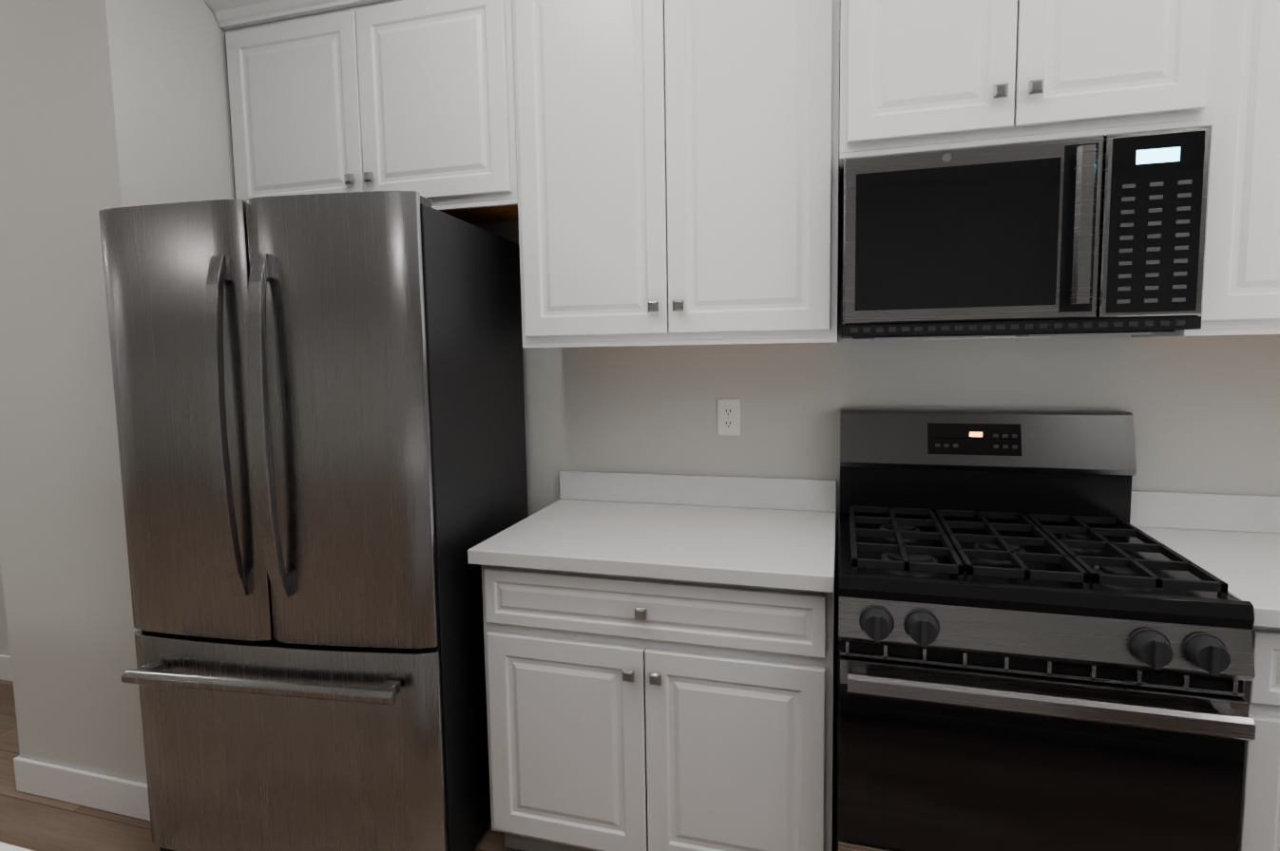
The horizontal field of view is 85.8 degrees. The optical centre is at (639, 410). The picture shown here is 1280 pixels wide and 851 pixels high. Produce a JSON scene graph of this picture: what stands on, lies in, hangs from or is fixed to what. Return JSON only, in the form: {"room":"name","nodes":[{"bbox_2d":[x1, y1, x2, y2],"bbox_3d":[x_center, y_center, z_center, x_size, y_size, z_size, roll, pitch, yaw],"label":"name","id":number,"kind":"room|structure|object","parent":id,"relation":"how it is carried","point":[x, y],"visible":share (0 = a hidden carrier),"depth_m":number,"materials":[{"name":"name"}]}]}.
{"room":"kitchen","nodes":[
{"label":"kitchen","id":0,"kind":"room"},
{"bbox_2d":[0,680,837,850],"bbox_3d":[-1.208,1.521,-0.057,12.600,0.100,6.100,1,5,16],"label":"floor","id":1,"kind":"structure","parent":0,"point":[32,822],"depth_m":2.14,"materials":[{"name":"brown wood"}]},
{"bbox_2d":[98,190,528,850],"bbox_3d":[-0.916,0.355,2.111,0.908,1.829,0.814,0,5,10],"label":"refrigerator","id":2,"kind":"object","parent":1,"relation":"on","point":[319,418],"visible":0.96,"depth_m":1.79,"materials":[{"name":"grey metal"}]},
{"bbox_2d":[480,536,836,850],"bbox_3d":[0.096,0.823,2.035,0.919,0.878,0.644,1,5,16],"label":"base cabinet","id":3,"kind":"object","parent":1,"relation":"on","point":[628,714],"visible":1,"depth_m":1.74,"materials":[{"name":"white paint"}]},
{"bbox_2d":[467,470,836,592],"bbox_3d":[0.081,0.311,1.990,0.931,0.139,0.646,1,5,16],"label":"countertop","id":4,"kind":"structure","parent":3,"relation":"on","point":[778,533],"depth_m":1.96,"materials":[{"name":"white stone"}]},
{"bbox_2d":[836,408,1255,850],"bbox_3d":[0.896,0.651,1.735,0.762,1.246,0.737,1,5,16],"label":"gas range","id":5,"kind":"object","parent":1,"relation":"on","point":[1044,644],"visible":1,"depth_m":1.48,"materials":[{"name":"black metal"}]},
{"bbox_2d":[1238,627,1279,850],"bbox_3d":[1.733,0.838,1.557,0.928,0.878,0.644,1,5,16],"label":"base cabinet","id":6,"kind":"object","parent":1,"relation":"on","point":[1259,830],"visible":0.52,"depth_m":1.38,"materials":[{"name":"white paint"}]},
{"bbox_2d":[1129,490,1279,629],"bbox_3d":[1.724,0.326,1.511,0.928,0.139,0.646,1,5,16],"label":"countertop","id":7,"kind":"structure","parent":6,"relation":"on","point":[1232,541],"depth_m":1.83,"materials":[{"name":"white stone"}]},
{"bbox_3d":[0.652,1.002,-0.094,3.418,0.878,0.998,1,5,16],"label":"cabinet","id":8,"kind":"object","parent":1,"relation":"on","visible":0},
{"bbox_2d":[0,841,33,850],"bbox_3d":[0.643,0.544,-0.169,3.460,0.041,1.015,1,5,16],"label":"countertop","id":9,"kind":"structure","parent":8,"relation":"on","point":[4,847],"depth_m":0.73,"materials":[{"name":"white stone"}]},
{"bbox_2d":[0,0,1279,788],"bbox_3d":[-1.199,0.037,-0.250,12.340,2.890,5.840,1,5,16],"label":"wall","id":10,"kind":"structure","parent":0,"point":[111,103],"depth_m":2.11,"materials":[{"name":"white paint"}]},
{"bbox_2d":[0,654,12,682],"bbox_3d":[-4.066,1.150,3.455,4.460,0.115,0.018,1,5,16],"label":"baseboard","id":11,"kind":"structure","parent":10,"relation":"attached to","point":[6,675],"depth_m":3.10,"materials":[{"name":"white wood"}]},
{"bbox_2d":[13,755,150,821],"bbox_3d":[-1.766,1.221,2.218,0.678,0.115,0.018,1,5,16],"label":"baseboard","id":12,"kind":"structure","parent":10,"relation":"attached to","point":[120,796],"depth_m":2.22,"materials":[{"name":"white wood"}]},
{"bbox_2d":[225,0,518,224],"bbox_3d":[-0.837,-0.953,2.296,1.046,0.640,0.349,1,5,16],"label":"upper cabinet","id":13,"kind":"object","parent":10,"relation":"attached to","point":[410,95],"visible":0.69,"depth_m":2.13,"materials":[{"name":"white paint"}]},
{"bbox_2d":[204,0,389,30],"bbox_3d":[-0.446,-1.294,1.987,1.964,0.080,0.095,1,5,16],"label":"crown molding","id":14,"kind":"structure","parent":13,"relation":"attached to","point":[231,14],"depth_m":2.21,"materials":[{"name":"white paint"}]},
{"bbox_2d":[511,0,840,347],"bbox_3d":[0.111,-0.730,2.040,0.919,1.070,0.349,1,5,16],"label":"upper cabinet","id":15,"kind":"object","parent":10,"relation":"attached to","point":[678,171],"visible":1,"depth_m":1.90,"materials":[{"name":"white paint"}]},
{"bbox_2d":[717,399,740,436],"bbox_3d":[0.287,0.023,2.237,0.075,0.120,0.008,1,5,16],"label":"outlet","id":16,"kind":"object","parent":10,"relation":"attached to","point":[728,417],"visible":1,"depth_m":2.23,"materials":[{"name":"white plastic"}]},
{"bbox_2d":[839,0,1217,191],"bbox_3d":[0.909,-1.128,1.727,0.778,0.981,0.429,1,5,16],"label":"upper cabinet","id":17,"kind":"object","parent":10,"relation":"attached to","point":[919,75],"visible":0.96,"depth_m":1.58,"materials":[{"name":"white paint"}]},
{"bbox_2d":[841,124,1212,340],"bbox_3d":[0.916,-0.410,1.768,0.760,0.446,0.472,1,5,16],"label":"over-the-range microwave","id":18,"kind":"object","parent":17,"relation":"attached to","point":[1100,235],"visible":1,"depth_m":1.58,"materials":[{"name":"black"}]},
{"bbox_2d":[1131,0,1279,337],"bbox_3d":[1.773,-0.715,1.555,0.979,1.070,0.349,1,5,16],"label":"upper cabinet","id":19,"kind":"object","parent":10,"relation":"attached to","point":[1241,292],"visible":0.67,"depth_m":1.54,"materials":[{"name":"white paint"}]}
]}

